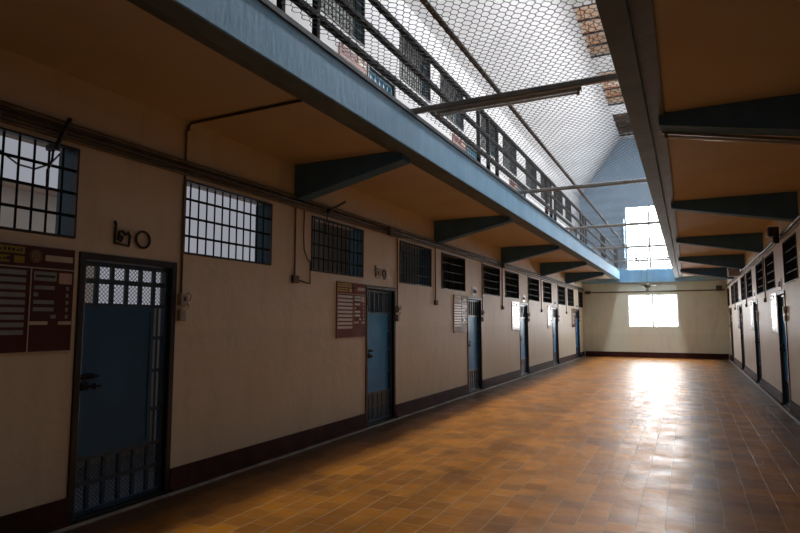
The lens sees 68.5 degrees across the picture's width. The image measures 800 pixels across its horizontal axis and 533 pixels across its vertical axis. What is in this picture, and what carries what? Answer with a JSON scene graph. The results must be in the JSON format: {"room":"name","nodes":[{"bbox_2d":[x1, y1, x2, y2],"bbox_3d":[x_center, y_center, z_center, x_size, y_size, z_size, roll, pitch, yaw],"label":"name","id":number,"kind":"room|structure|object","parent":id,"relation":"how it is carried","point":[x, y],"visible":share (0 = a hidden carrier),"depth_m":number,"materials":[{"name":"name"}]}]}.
{"room":"prison interior","nodes":[
{"label":"prison interior","id":0,"kind":"room"},
{"bbox_2d":[76,221,447,468],"bbox_3d":[-0.473,0.943,11.988,0.150,3.380,33.200,-3,-6,26],"label":"wall","id":1,"kind":"structure","parent":0,"point":[444,258],"depth_m":10.19,"materials":[{"name":"paint"}]},
{"bbox_2d":[0,0,583,516],"bbox_3d":[0.808,-0.918,11.537,0.200,7.000,33.200,-3,-6,26],"label":"wall","id":2,"kind":"structure","parent":0,"point":[259,357],"depth_m":6.12,"materials":[{"name":"paint"}]},
{"bbox_2d":[0,241,75,353],"bbox_3d":[-2.633,0.221,4.085,0.022,0.760,0.760,-3,-6,26],"label":"notice board","id":3,"kind":"object","parent":2,"relation":"attached to","point":[37,282],"visible":1,"depth_m":4.17,"materials":[{"name":"red"}]},
{"bbox_2d":[0,127,79,238],"bbox_3d":[-2.856,-0.609,3.970,0.232,0.694,1.294,-3,-6,26],"label":"window","id":4,"kind":"structure","parent":2,"relation":"in","point":[69,161],"depth_m":4.40,"materials":[{"name":"black paint"}]},
{"bbox_2d":[45,118,72,189],"bbox_3d":[-2.521,-0.830,4.320,0.106,0.567,0.147,-3,-6,26],"label":"rod","id":5,"kind":"object","parent":2,"relation":"attached to","point":[55,146],"visible":1,"depth_m":4.28,"materials":[{"name":"black paint"}]},
{"bbox_2d":[66,252,176,524],"bbox_3d":[-2.293,0.940,4.856,0.142,2.031,0.954,-3,-6,26],"label":"door","id":6,"kind":"structure","parent":2,"relation":"in","point":[111,401],"depth_m":4.83,"materials":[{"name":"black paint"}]},
{"bbox_2d":[75,440,158,508],"bbox_3d":[-2.299,1.690,4.788,0.030,0.404,0.798,-3,-6,26],"label":"grille","id":7,"kind":"object","parent":6,"relation":"attached to","point":[133,446],"depth_m":4.78,"materials":[{"name":"metal"}]},
{"bbox_2d":[85,266,163,308],"bbox_3d":[-2.299,0.181,4.931,0.030,0.327,0.798,-3,-6,26],"label":"grille","id":8,"kind":"object","parent":6,"relation":"attached to","point":[111,280],"depth_m":4.92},
{"bbox_2d":[150,308,161,440],"bbox_3d":[-2.150,0.946,5.168,0.023,1.150,0.113,-3,-6,26],"label":"grille","id":9,"kind":"object","parent":6,"relation":"attached to","point":[159,407],"depth_m":5.17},
{"bbox_2d":[113,220,150,248],"bbox_3d":[-2.244,-0.261,4.927,0.021,0.205,0.372,-3,-6,26],"label":"number sign","id":10,"kind":"object","parent":2,"relation":"attached to","point":[115,221],"visible":1,"depth_m":4.88,"materials":[{"name":"black"}]},
{"bbox_2d":[177,293,190,320],"bbox_3d":[-1.974,0.369,5.391,0.055,0.260,0.140,-3,-6,26],"label":"switch box","id":11,"kind":"object","parent":2,"relation":"attached to","point":[182,300],"visible":1,"depth_m":5.34,"materials":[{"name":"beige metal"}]},
{"bbox_2d":[180,129,187,292],"bbox_3d":[-2.004,-0.522,5.445,0.022,1.535,0.019,-3,-6,26],"label":"conduit","id":12,"kind":"object","parent":2,"relation":"attached to","point":[186,131],"visible":1,"depth_m":5.43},
{"bbox_2d":[184,180,272,264],"bbox_3d":[-1.823,-0.410,6.078,0.232,0.694,1.284,-3,-6,26],"label":"window","id":13,"kind":"structure","parent":2,"relation":"in","point":[264,213],"depth_m":6.16,"materials":[{"name":"black paint"}]},
{"bbox_2d":[0,117,581,290],"bbox_3d":[0.933,-0.298,11.456,0.030,0.036,33.071,-3,-6,26],"label":"conduit pipe","id":14,"kind":"object","parent":2,"relation":"attached to","point":[3,120],"visible":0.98,"depth_m":5.58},
{"bbox_2d":[299,210,310,283],"bbox_3d":[-1.164,-0.241,7.150,0.020,0.896,0.277,-3,-6,26],"label":"loose cable","id":15,"kind":"object","parent":14,"relation":"hanging from","point":[304,210],"visible":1,"depth_m":7.16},
{"bbox_2d":[0,107,582,289],"bbox_3d":[0.942,-0.353,11.457,0.044,0.050,33.070,-3,-6,26],"label":"conduit pipe","id":16,"kind":"object","parent":2,"relation":"attached to","point":[5,112],"visible":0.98,"depth_m":5.54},
{"bbox_2d":[0,100,582,288],"bbox_3d":[0.935,-0.407,11.466,0.037,0.043,33.071,-3,-6,26],"label":"conduit pipe","id":17,"kind":"object","parent":2,"relation":"attached to","point":[5,104],"visible":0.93,"depth_m":5.50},
{"bbox_2d":[0,351,585,532],"bbox_3d":[0.922,2.454,11.162,0.055,0.205,33.200,-3,-6,26],"label":"baseboard","id":18,"kind":"structure","parent":2,"relation":"attached to","point":[52,516],"depth_m":6.14,"materials":[{"name":"paint"}]},
{"bbox_2d":[294,208,296,274],"bbox_3d":[-1.246,-0.301,6.986,0.022,0.815,0.019,-3,-6,26],"label":"conduit","id":19,"kind":"object","parent":2,"relation":"attached to","point":[295,208],"visible":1,"depth_m":6.97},
{"bbox_2d":[50,356,584,532],"bbox_3d":[0.952,2.549,11.116,0.029,0.018,33.160,-3,-6,26],"label":"trim","id":20,"kind":"structure","parent":2,"relation":"attached to","point":[332,440],"depth_m":5.77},
{"bbox_2d":[311,215,363,277],"bbox_3d":[-0.912,-0.234,7.939,0.232,0.694,1.304,-3,-6,26],"label":"window","id":21,"kind":"structure","parent":2,"relation":"in","point":[356,238],"depth_m":8.09,"materials":[{"name":"black paint"}]},
{"bbox_2d":[320,0,364,46],"bbox_3d":[-0.912,-3.738,8.271,0.232,0.834,1.304,-3,-6,26],"label":"window","id":22,"kind":"structure","parent":2,"relation":"in","point":[325,2],"depth_m":8.55,"materials":[{"name":"black paint"}]},
{"bbox_2d":[321,0,352,35],"bbox_3d":[-0.980,-3.742,8.304,0.020,0.820,1.276,-3,-6,26],"label":"shutter","id":23,"kind":"object","parent":22,"relation":"attached to","point":[334,4],"depth_m":8.47,"materials":[{"name":"grey"}]},
{"bbox_2d":[336,281,365,337],"bbox_3d":[-0.669,0.600,8.094,0.022,0.760,0.760,-3,-6,26],"label":"notice board","id":24,"kind":"object","parent":2,"relation":"attached to","point":[350,296],"visible":1,"depth_m":8.06,"materials":[{"name":"red"}]},
{"bbox_2d":[294,152,409,201],"bbox_3d":[-0.577,-1.034,6.817,1.440,0.418,0.200,-3,-6,26],"label":"bracket","id":25,"kind":"object","parent":2,"relation":"attached to","point":[314,180],"visible":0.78,"depth_m":6.79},
{"bbox_2d":[339,43,366,74],"bbox_3d":[-0.669,-2.691,8.405,0.022,0.760,0.760,-3,-6,26],"label":"notice board","id":26,"kind":"object","parent":2,"relation":"attached to","point":[344,54],"visible":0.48,"depth_m":8.40,"materials":[{"name":"red"}]},
{"bbox_2d":[365,285,395,426],"bbox_3d":[-0.330,1.319,8.865,0.142,2.031,0.954,-3,-6,26],"label":"door","id":27,"kind":"structure","parent":2,"relation":"in","point":[380,337],"depth_m":8.93,"materials":[{"name":"black paint"}]},
{"bbox_2d":[368,292,389,313],"bbox_3d":[-0.335,0.560,8.940,0.030,0.327,0.798,-3,-6,26],"label":"grille","id":28,"kind":"object","parent":27,"relation":"attached to","point":[386,303],"depth_m":8.97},
{"bbox_2d":[368,388,389,420],"bbox_3d":[-0.335,2.074,8.796,0.030,0.414,0.798,-3,-6,26],"label":"grille","id":29,"kind":"object","parent":27,"relation":"attached to","point":[378,398],"depth_m":8.81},
{"bbox_2d":[387,314,389,388],"bbox_3d":[-0.186,1.325,9.177,0.023,1.150,0.113,-3,-6,26],"label":"grille","id":30,"kind":"object","parent":27,"relation":"attached to","point":[388,315],"depth_m":9.20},
{"bbox_2d":[367,63,395,97],"bbox_3d":[-0.330,-2.096,9.188,0.142,1.891,0.954,-3,-6,26],"label":"door","id":31,"kind":"structure","parent":2,"relation":"in","point":[379,81],"depth_m":9.27,"materials":[{"name":"black paint"}]},
{"bbox_2d":[369,73,387,90],"bbox_3d":[-0.335,-2.785,9.256,0.030,0.327,0.798,-3,-6,26],"label":"grille","id":32,"kind":"object","parent":31,"relation":"attached to","point":[379,80],"depth_m":9.26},
{"bbox_2d":[399,32,430,102],"bbox_3d":[0.186,-3.526,10.512,0.232,0.834,1.314,-3,-6,26],"label":"window","id":33,"kind":"structure","parent":2,"relation":"in","point":[425,70],"depth_m":10.65,"materials":[{"name":"black paint"}]},
{"bbox_2d":[401,45,421,93],"bbox_3d":[0.118,-3.530,10.546,0.020,0.820,1.286,-3,-6,26],"label":"shutter","id":34,"kind":"object","parent":33,"relation":"attached to","point":[403,45],"depth_m":10.70,"materials":[{"name":"grey"}]},
{"bbox_2d":[399,240,431,286],"bbox_3d":[0.186,-0.022,10.181,0.232,0.694,1.314,-3,-6,26],"label":"window","id":35,"kind":"structure","parent":2,"relation":"in","point":[425,256],"depth_m":10.36,"materials":[{"name":"black paint"}]},
{"bbox_2d":[440,74,463,131],"bbox_3d":[0.982,-3.373,12.136,0.232,0.834,1.324,-3,-6,26],"label":"window","id":36,"kind":"structure","parent":2,"relation":"in","point":[455,116],"depth_m":12.32,"materials":[{"name":"black paint"}]},
{"bbox_2d":[441,82,454,121],"bbox_3d":[0.913,-3.376,12.170,0.020,0.820,1.296,-3,-6,26],"label":"shutter","id":37,"kind":"object","parent":36,"relation":"attached to","point":[441,82],"depth_m":12.40,"materials":[{"name":"grey"}]},
{"bbox_2d":[441,252,465,291],"bbox_3d":[0.982,0.132,11.805,0.232,0.694,1.324,-3,-6,26],"label":"window","id":38,"kind":"structure","parent":2,"relation":"in","point":[459,264],"depth_m":12.01,"materials":[{"name":"black paint"}]},
{"bbox_2d":[453,294,466,332],"bbox_3d":[1.237,0.968,11.986,0.022,0.760,0.760,-3,-6,26],"label":"notice board","id":39,"kind":"object","parent":2,"relation":"attached to","point":[459,301],"visible":1,"depth_m":11.94,"materials":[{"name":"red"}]},
{"bbox_2d":[434,215,512,243],"bbox_3d":[1.326,-0.666,10.701,1.440,0.418,0.200,-3,-6,26],"label":"bracket","id":40,"kind":"object","parent":2,"relation":"attached to","point":[452,229],"visible":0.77,"depth_m":10.69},
{"bbox_2d":[467,296,482,392],"bbox_3d":[1.577,1.687,12.758,0.142,2.031,0.954,-3,-6,26],"label":"door","id":41,"kind":"structure","parent":2,"relation":"in","point":[474,318],"depth_m":12.88,"materials":[{"name":"black paint"}]},
{"bbox_2d":[468,301,477,316],"bbox_3d":[1.571,0.928,12.832,0.030,0.327,0.798,-3,-6,26],"label":"grille","id":42,"kind":"object","parent":41,"relation":"attached to","point":[474,304],"depth_m":12.94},
{"bbox_2d":[469,369,478,389],"bbox_3d":[1.571,2.442,12.689,0.030,0.414,0.798,-3,-6,26],"label":"grille","id":43,"kind":"object","parent":41,"relation":"attached to","point":[473,373],"depth_m":12.75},
{"bbox_2d":[481,115,494,156],"bbox_3d":[2.097,-3.157,14.414,0.232,0.834,1.334,-3,-6,26],"label":"window","id":44,"kind":"structure","parent":2,"relation":"in","point":[483,128],"depth_m":14.54,"materials":[{"name":"black paint"}]},
{"bbox_2d":[483,264,499,295],"bbox_3d":[2.097,0.347,14.082,0.232,0.694,1.334,-3,-6,26],"label":"window","id":45,"kind":"structure","parent":2,"relation":"in","point":[494,273],"depth_m":14.32,"materials":[{"name":"black paint"}]},
{"bbox_2d":[503,138,516,176],"bbox_3d":[2.899,-3.002,16.051,0.232,0.834,1.354,-3,-6,26],"label":"window","id":46,"kind":"structure","parent":2,"relation":"in","point":[506,143],"depth_m":16.22,"materials":[{"name":"black paint"}]},
{"bbox_2d":[505,270,518,298],"bbox_3d":[2.899,0.502,15.720,0.232,0.694,1.354,-3,-6,26],"label":"window","id":47,"kind":"structure","parent":2,"relation":"in","point":[514,278],"depth_m":15.97,"materials":[{"name":"black paint"}]},
{"bbox_2d":[511,301,519,329],"bbox_3d":[3.126,1.332,15.843,0.022,0.760,0.760,-3,-6,26],"label":"notice board","id":48,"kind":"object","parent":2,"relation":"attached to","point":[515,306],"visible":1,"depth_m":15.83,"materials":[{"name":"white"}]},
{"bbox_2d":[519,303,528,375],"bbox_3d":[3.466,2.051,16.614,0.142,2.031,0.954,-3,-6,26],"label":"door","id":49,"kind":"structure","parent":2,"relation":"in","point":[524,329],"depth_m":16.80,"materials":[{"name":"black paint"}]},
{"bbox_2d":[501,245,559,263],"bbox_3d":[3.245,-0.296,14.620,1.440,0.418,0.200,-3,-6,26],"label":"bracket","id":50,"kind":"object","parent":2,"relation":"attached to","point":[508,254],"visible":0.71,"depth_m":14.61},
{"bbox_2d":[525,160,536,193],"bbox_3d":[3.977,-2.794,18.253,0.232,0.834,1.394,-3,-6,26],"label":"window","id":51,"kind":"structure","parent":2,"relation":"in","point":[527,169],"depth_m":18.47,"materials":[{"name":"black paint"}]},
{"bbox_2d":[526,162,535,188],"bbox_3d":[4.045,-2.797,18.220,0.020,0.800,1.358,-3,-6,26],"label":"grille","id":52,"kind":"object","parent":51,"relation":"attached to","point":[532,173],"depth_m":18.28,"materials":[{"name":"metal"}]},
{"bbox_2d":[528,277,538,301],"bbox_3d":[3.977,0.710,17.921,0.232,0.694,1.394,-3,-6,26],"label":"window","id":53,"kind":"structure","parent":2,"relation":"in","point":[534,283],"depth_m":18.11,"materials":[{"name":"black paint"}]},
{"bbox_2d":[543,281,551,302],"bbox_3d":[4.827,0.874,19.657,0.232,0.694,1.274,-3,-6,26],"label":"window","id":54,"kind":"structure","parent":2,"relation":"in","point":[547,293],"depth_m":19.89,"materials":[{"name":"black paint"}]},
{"bbox_2d":[547,305,552,328],"bbox_3d":[5.054,1.704,19.780,0.022,0.760,0.760,-3,-6,26],"label":"notice board","id":55,"kind":"object","parent":2,"relation":"attached to","point":[549,308],"visible":1,"depth_m":19.72,"materials":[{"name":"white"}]},
{"bbox_2d":[552,306,558,364],"bbox_3d":[5.394,2.424,20.552,0.142,2.031,0.954,-3,-6,26],"label":"door","id":56,"kind":"structure","parent":2,"relation":"in","point":[554,309],"depth_m":20.79,"materials":[{"name":"black paint"}]},
{"bbox_2d":[558,285,564,304],"bbox_3d":[5.914,1.084,21.877,0.232,0.694,1.314,-3,-6,26],"label":"window","id":57,"kind":"structure","parent":2,"relation":"in","point":[561,292],"depth_m":22.06,"materials":[{"name":"black paint"}]},
{"bbox_2d":[540,261,587,275],"bbox_3d":[5.169,0.075,18.548,1.440,0.418,0.200,-3,-6,26],"label":"bracket","id":58,"kind":"object","parent":2,"relation":"attached to","point":[554,267],"visible":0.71,"depth_m":18.54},
{"bbox_2d":[567,288,573,305],"bbox_3d":[6.738,1.243,23.559,0.232,0.694,1.314,-3,-6,26],"label":"window","id":59,"kind":"structure","parent":2,"relation":"in","point":[570,292],"depth_m":23.75,"materials":[{"name":"black paint"}]},
{"bbox_2d":[575,309,579,357],"bbox_3d":[7.410,2.813,24.668,0.142,2.031,0.954,-3,-6,26],"label":"door","id":60,"kind":"structure","parent":2,"relation":"in","point":[577,328],"depth_m":24.94,"materials":[{"name":"black paint"}]},
{"bbox_2d":[565,272,604,283],"bbox_3d":[7.037,0.446,22.361,1.440,0.437,0.237,-3,-6,26],"label":"bracket","id":61,"kind":"object","parent":2,"relation":"attached to","point":[601,275],"depth_m":22.34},
{"bbox_2d":[0,0,611,278],"bbox_3d":[0.763,-0.856,11.553,2.940,0.120,33.200,-3,-6,26],"label":"ceiling","id":62,"kind":"structure","parent":0,"point":[118,47],"depth_m":4.73,"materials":[{"name":"paint"}]},
{"bbox_2d":[187,100,301,130],"bbox_3d":[-1.419,-1.351,5.257,1.310,0.079,0.024,-3,-6,27],"label":"conduit","id":63,"kind":"object","parent":62,"relation":"attached to","point":[294,101],"visible":0.96,"depth_m":5.24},
{"bbox_2d":[127,0,619,279],"bbox_3d":[2.178,-1.018,10.736,0.310,0.415,32.950,-3,-6,26],"label":"beam","id":64,"kind":"structure","parent":62,"relation":"attached to","point":[258,36],"depth_m":5.00,"materials":[{"name":"blue paint"}]},
{"bbox_2d":[276,0,617,267],"bbox_3d":[2.243,-1.682,10.795,0.056,0.918,32.800,-3,-6,26],"label":"gallery railing","id":65,"kind":"object","parent":64,"relation":"on","point":[315,31],"visible":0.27,"depth_m":6.82,"materials":[{"name":"metal"}]},
{"bbox_2d":[411,73,617,113],"bbox_3d":[1.129,-1.720,5.868,2.310,0.060,0.060,-3,-6,26],"label":"pipe","id":66,"kind":"object","parent":64,"relation":"on","point":[608,77],"visible":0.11,"depth_m":5.82,"materials":[{"name":"grey metal"}]},
{"bbox_2d":[436,87,581,117],"bbox_3d":[1.055,-1.632,5.879,1.480,0.076,0.033,-3,-6,26],"label":"lamp","id":67,"kind":"object","parent":66,"relation":"hanging from","point":[577,89],"visible":1,"depth_m":5.84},
{"bbox_2d":[565,221,658,229],"bbox_3d":[5.029,-0.967,13.832,2.310,0.060,0.060,-3,-6,26],"label":"pipe","id":68,"kind":"object","parent":64,"relation":"on","point":[651,222],"visible":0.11,"depth_m":13.81,"materials":[{"name":"grey metal"}]},
{"bbox_2d":[281,0,670,267],"bbox_3d":[4.578,-1.101,12.915,2.186,0.017,26.925,-3,-6,26],"label":"net","id":69,"kind":"object","parent":68,"relation":"on","point":[632,255],"visible":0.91,"depth_m":6.70,"materials":[{"name":"metal"}]},
{"bbox_2d":[419,0,640,264],"bbox_3d":[3.139,-1.382,10.350,0.059,0.044,32.840,-3,-6,26],"label":"pipe","id":70,"kind":"object","parent":69,"relation":"on","point":[426,6],"visible":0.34,"depth_m":5.56,"materials":[{"name":"grey metal"}]},
{"bbox_2d":[592,244,664,249],"bbox_3d":[6.980,-0.591,17.814,2.310,0.060,0.060,-3,-6,26],"label":"pipe","id":71,"kind":"object","parent":64,"relation":"on","point":[658,245],"visible":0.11,"depth_m":17.79,"materials":[{"name":"grey metal"}]},
{"bbox_2d":[609,258,669,262],"bbox_3d":[8.886,-0.223,21.707,2.310,0.060,0.060,-3,-6,26],"label":"pipe","id":72,"kind":"object","parent":64,"relation":"on","point":[666,258],"visible":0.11,"depth_m":21.67,"materials":[{"name":"grey metal"}]},
{"bbox_2d":[370,244,418,311],"bbox_3d":[-0.081,0.868,11.200,1.250,3.380,0.120,-3,-6,26],"label":"wall partition","id":73,"kind":"structure","parent":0,"point":[412,270],"depth_m":11.10,"materials":[{"name":"paint"}]},
{"bbox_2d":[62,356,799,532],"bbox_3d":[3.332,2.556,10.140,10.470,0.220,33.500,-3,-6,26],"label":"floor","id":74,"kind":"structure","parent":0,"point":[587,444],"depth_m":5.96,"materials":[{"name":"tile"}]},
{"bbox_2d":[447,257,489,313],"bbox_3d":[1.839,1.239,15.119,1.250,3.380,0.120,-3,-6,26],"label":"wall partition","id":75,"kind":"structure","parent":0,"point":[447,257],"depth_m":15.10,"materials":[{"name":"paint"}]},
{"bbox_2d":[404,0,619,198],"bbox_3d":[1.576,-5.692,11.612,2.110,2.920,33.200,-3,-6,26],"label":"ceiling","id":76,"kind":"structure","parent":0,"point":[491,16],"depth_m":15.34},
{"bbox_2d":[569,0,633,138],"bbox_3d":[3.446,-7.172,10.836,2.050,0.120,33.200,-3,-6,26],"label":"ceiling","id":77,"kind":"structure","parent":0,"point":[572,2],"depth_m":18.51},
{"bbox_2d":[572,4,609,58],"bbox_3d":[5.460,-6.802,16.548,0.685,0.482,3.310,-3,-6,26],"label":"ceiling vent","id":78,"kind":"object","parent":77,"relation":"in","point":[593,6],"visible":0.56,"depth_m":16.88,"materials":[{"name":"black paint"}]},
{"bbox_2d":[596,70,624,105],"bbox_3d":[7.410,-6.425,20.530,0.685,0.482,3.310,-3,-6,26],"label":"ceiling vent","id":79,"kind":"object","parent":77,"relation":"in","point":[608,72],"visible":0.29,"depth_m":21.33,"materials":[{"name":"black paint"}]},
{"bbox_2d":[613,113,633,135],"bbox_3d":[9.240,-6.072,24.266,0.685,0.482,3.060,-3,-6,26],"label":"ceiling vent","id":80,"kind":"object","parent":77,"relation":"in","point":[620,114],"visible":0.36,"depth_m":24.90,"materials":[{"name":"black paint"}]},
{"bbox_2d":[580,138,730,358],"bbox_3d":[10.607,-1.207,25.483,10.470,10.200,0.300,-3,-6,26],"label":"wall","id":81,"kind":"structure","parent":0,"point":[703,316],"depth_m":25.35,"materials":[{"name":"paint"}]},
{"bbox_2d":[623,205,671,270],"bbox_3d":[10.617,-1.253,25.161,2.001,2.821,0.685,-3,-6,26],"label":"window","id":82,"kind":"structure","parent":81,"relation":"in","point":[642,207],"depth_m":25.50,"materials":[{"name":"white glass"}]},
{"bbox_2d":[628,294,678,326],"bbox_3d":[10.802,1.893,25.064,1.942,1.362,0.165,-3,-6,26],"label":"window","id":83,"kind":"structure","parent":81,"relation":"in","point":[644,310],"depth_m":25.09,"materials":[{"name":"white glass"}]},
{"bbox_2d":[581,269,726,283],"bbox_3d":[10.668,0.410,24.996,5.670,0.510,0.245,-3,-6,26],"label":"beam","id":84,"kind":"structure","parent":81,"relation":"attached to","point":[664,275],"depth_m":24.92,"materials":[{"name":"blue paint"}]},
{"bbox_2d":[584,289,724,292],"bbox_3d":[10.708,1.060,25.018,5.510,0.048,0.048,-3,-6,26],"label":"conduit pipe","id":85,"kind":"object","parent":81,"relation":"attached to","point":[711,289],"visible":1,"depth_m":24.87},
{"bbox_2d":[586,351,728,359],"bbox_3d":[10.715,3.739,24.778,5.550,0.220,0.030,-3,-6,26],"label":"baseboard","id":86,"kind":"structure","parent":81,"relation":"attached to","point":[588,353],"depth_m":24.69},
{"bbox_2d":[652,0,799,275],"bbox_3d":[6.232,-1.107,8.898,3.870,0.120,33.200,-3,-6,26],"label":"ceiling","id":87,"kind":"structure","parent":0,"point":[711,52],"depth_m":4.67,"materials":[{"name":"paint"}]},
{"bbox_2d":[595,0,681,277],"bbox_3d":[4.353,-1.118,9.680,0.310,0.415,32.950,-3,-6,26],"label":"beam","id":88,"kind":"structure","parent":87,"relation":"attached to","point":[628,26],"depth_m":4.67,"materials":[{"name":"blue paint"}]},
{"bbox_2d":[518,178,646,193],"bbox_3d":[3.075,-1.345,9.841,2.310,0.060,0.060,-3,-6,26],"label":"pipe","id":89,"kind":"object","parent":88,"relation":"on","point":[642,180],"visible":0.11,"depth_m":9.81,"materials":[{"name":"grey metal"}]},
{"bbox_2d":[727,188,799,405],"bbox_3d":[6.084,0.642,8.805,0.200,3.380,33.200,-3,-6,26],"label":"wall","id":90,"kind":"structure","parent":0,"point":[769,341],"depth_m":11.51,"materials":[{"name":"paint"}]},
{"bbox_2d":[680,267,733,280],"bbox_3d":[10.739,0.300,20.559,1.660,0.487,0.242,-3,-6,26],"label":"bracket","id":91,"kind":"object","parent":90,"relation":"attached to","point":[682,272],"depth_m":20.45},
{"bbox_2d":[678,254,744,268],"bbox_3d":[8.873,-0.095,16.751,1.660,0.418,0.200,-3,-6,26],"label":"bracket","id":92,"kind":"object","parent":90,"relation":"attached to","point":[737,261],"visible":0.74,"depth_m":16.57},
{"bbox_2d":[676,233,762,252],"bbox_3d":[6.949,-0.466,12.822,1.660,0.418,0.200,-3,-6,26],"label":"bracket","id":93,"kind":"object","parent":90,"relation":"attached to","point":[749,242],"visible":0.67,"depth_m":12.64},
{"bbox_2d":[658,94,799,144],"bbox_3d":[3.139,-1.201,5.045,1.660,0.418,0.257,-3,-6,26],"label":"bracket","id":94,"kind":"object","parent":90,"relation":"attached to","point":[685,135],"depth_m":5.06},
{"bbox_2d":[730,308,733,361],"bbox_3d":[12.595,2.575,22.151,0.142,2.031,0.954,-3,-6,26],"label":"door","id":95,"kind":"structure","parent":90,"relation":"in","point":[731,323],"depth_m":22.50,"materials":[{"name":"black paint"}]},
{"bbox_2d":[671,191,798,221],"bbox_3d":[5.029,-0.837,8.903,1.660,0.418,0.200,-3,-6,26],"label":"bracket","id":96,"kind":"object","parent":90,"relation":"attached to","point":[783,206],"visible":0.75,"depth_m":8.72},
{"bbox_2d":[739,304,744,370],"bbox_3d":[10.579,2.186,18.035,0.142,2.031,0.954,-3,-6,26],"label":"door","id":97,"kind":"structure","parent":90,"relation":"in","point":[740,305],"depth_m":18.39,"materials":[{"name":"black paint"}]},
{"bbox_2d":[740,275,745,300],"bbox_3d":[10.111,0.632,17.093,0.232,0.694,1.274,-3,-6,26],"label":"window","id":98,"kind":"structure","parent":90,"relation":"in","point":[742,279],"depth_m":17.42,"materials":[{"name":"black paint"}]},
{"bbox_2d":[746,269,752,298],"bbox_3d":[9.261,0.468,15.357,0.232,0.694,1.394,-3,-6,26],"label":"window","id":99,"kind":"structure","parent":90,"relation":"in","point":[748,274],"depth_m":15.64,"materials":[{"name":"black paint"}]},
{"bbox_2d":[747,271,751,296],"bbox_3d":[9.193,0.471,15.389,0.020,0.660,1.358,-3,-6,26],"label":"grille","id":100,"kind":"object","parent":99,"relation":"attached to","point":[749,276],"depth_m":15.61,"materials":[{"name":"metal"}]},
{"bbox_2d":[749,300,753,330],"bbox_3d":[8.990,1.252,14.990,0.022,0.760,0.760,-3,-6,26],"label":"notice board","id":101,"kind":"object","parent":90,"relation":"attached to","point":[751,301],"visible":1,"depth_m":14.95,"materials":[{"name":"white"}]},
{"bbox_2d":[753,299,761,384],"bbox_3d":[8.650,1.814,14.098,0.142,2.031,0.954,-3,-6,26],"label":"door","id":102,"kind":"structure","parent":90,"relation":"in","point":[755,302],"depth_m":14.44,"materials":[{"name":"black paint"}]},
{"bbox_2d":[755,260,763,294],"bbox_3d":[8.182,0.259,13.155,0.232,0.694,1.354,-3,-6,26],"label":"window","id":103,"kind":"structure","parent":90,"relation":"in","point":[759,266],"depth_m":13.40,"materials":[{"name":"black paint"}]},
{"bbox_2d":[757,263,762,292],"bbox_3d":[8.114,0.263,13.188,0.020,0.660,1.319,-3,-6,26],"label":"grille","id":104,"kind":"object","parent":103,"relation":"attached to","point":[759,265],"depth_m":13.37,"materials":[{"name":"metal"}]},
{"bbox_2d":[726,220,799,287],"bbox_3d":[5.990,-0.555,9.003,0.033,0.057,33.070,-3,-6,26],"label":"conduit pipe","id":105,"kind":"object","parent":90,"relation":"attached to","point":[798,223],"visible":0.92,"depth_m":11.22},
{"bbox_2d":[726,214,799,285],"bbox_3d":[5.983,-0.614,9.012,0.048,0.072,33.071,-3,-6,26],"label":"conduit pipe","id":106,"kind":"object","parent":90,"relation":"attached to","point":[797,218],"visible":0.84,"depth_m":11.18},
{"bbox_2d":[727,268,739,276],"bbox_3d":[9.976,0.164,17.561,0.295,0.260,0.400,-3,-6,26],"label":"junction box","id":107,"kind":"object","parent":106,"relation":"attached to","point":[732,272],"visible":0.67,"depth_m":17.39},
{"bbox_2d":[766,227,778,243],"bbox_3d":[6.306,-0.523,9.924,0.160,0.270,0.200,-3,-6,26],"label":"loudspeaker","id":108,"kind":"object","parent":106,"relation":"attached to","point":[772,232],"visible":1,"depth_m":9.85,"materials":[{"name":"black paint"}]},
{"bbox_2d":[728,359,799,424],"bbox_3d":[5.922,2.321,8.703,0.029,0.018,33.160,-3,-6,26],"label":"trim","id":109,"kind":"structure","parent":90,"relation":"attached to","point":[764,391],"depth_m":11.42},
{"bbox_2d":[730,354,799,421],"bbox_3d":[5.969,2.222,8.712,0.055,0.205,33.200,-3,-6,26],"label":"baseboard","id":110,"kind":"structure","parent":90,"relation":"attached to","point":[772,391],"depth_m":11.94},
{"bbox_2d":[764,251,775,290],"bbox_3d":[7.380,0.105,11.518,0.232,0.694,1.334,-3,-6,26],"label":"window","id":111,"kind":"structure","parent":90,"relation":"in","point":[769,259],"depth_m":11.74,"materials":[{"name":"black paint"}]},
{"bbox_2d":[766,254,774,288],"bbox_3d":[7.312,0.108,11.551,0.020,0.660,1.300,-3,-6,26],"label":"grille","id":112,"kind":"object","parent":111,"relation":"attached to","point":[770,272],"depth_m":11.70,"materials":[{"name":"metal"}]},
{"bbox_2d":[770,292,778,333],"bbox_3d":[7.101,0.887,11.133,0.022,0.760,0.760,-3,-6,26],"label":"notice board","id":113,"kind":"object","parent":90,"relation":"attached to","point":[773,295],"visible":1,"depth_m":11.09,"materials":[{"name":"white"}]},
{"bbox_2d":[776,290,790,410],"bbox_3d":[6.761,1.449,10.241,0.142,2.031,0.954,-3,-6,26],"label":"door","id":114,"kind":"structure","parent":90,"relation":"in","point":[780,296],"depth_m":10.56,"materials":[{"name":"black paint"}]},
{"bbox_2d":[782,232,798,283],"bbox_3d":[6.265,-0.111,9.240,0.232,0.694,1.324,-3,-6,26],"label":"window","id":115,"kind":"structure","parent":90,"relation":"in","point":[789,247],"depth_m":9.41,"materials":[{"name":"black paint"}]},
{"bbox_2d":[785,236,796,281],"bbox_3d":[6.197,-0.108,9.273,0.020,0.660,1.290,-3,-6,26],"label":"grille","id":116,"kind":"object","parent":115,"relation":"attached to","point":[790,243],"depth_m":9.36,"materials":[{"name":"metal"}]},
{"label":"outside","id":117,"kind":"structure","parent":0,"visible":0},
{"bbox_2d":[0,181,99,302],"bbox_3d":[-10.134,0.252,9.410,2.950,4.270,10.400,-3,-6,26],"label":"building","id":118,"kind":"structure","parent":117,"point":[8,188],"depth_m":11.97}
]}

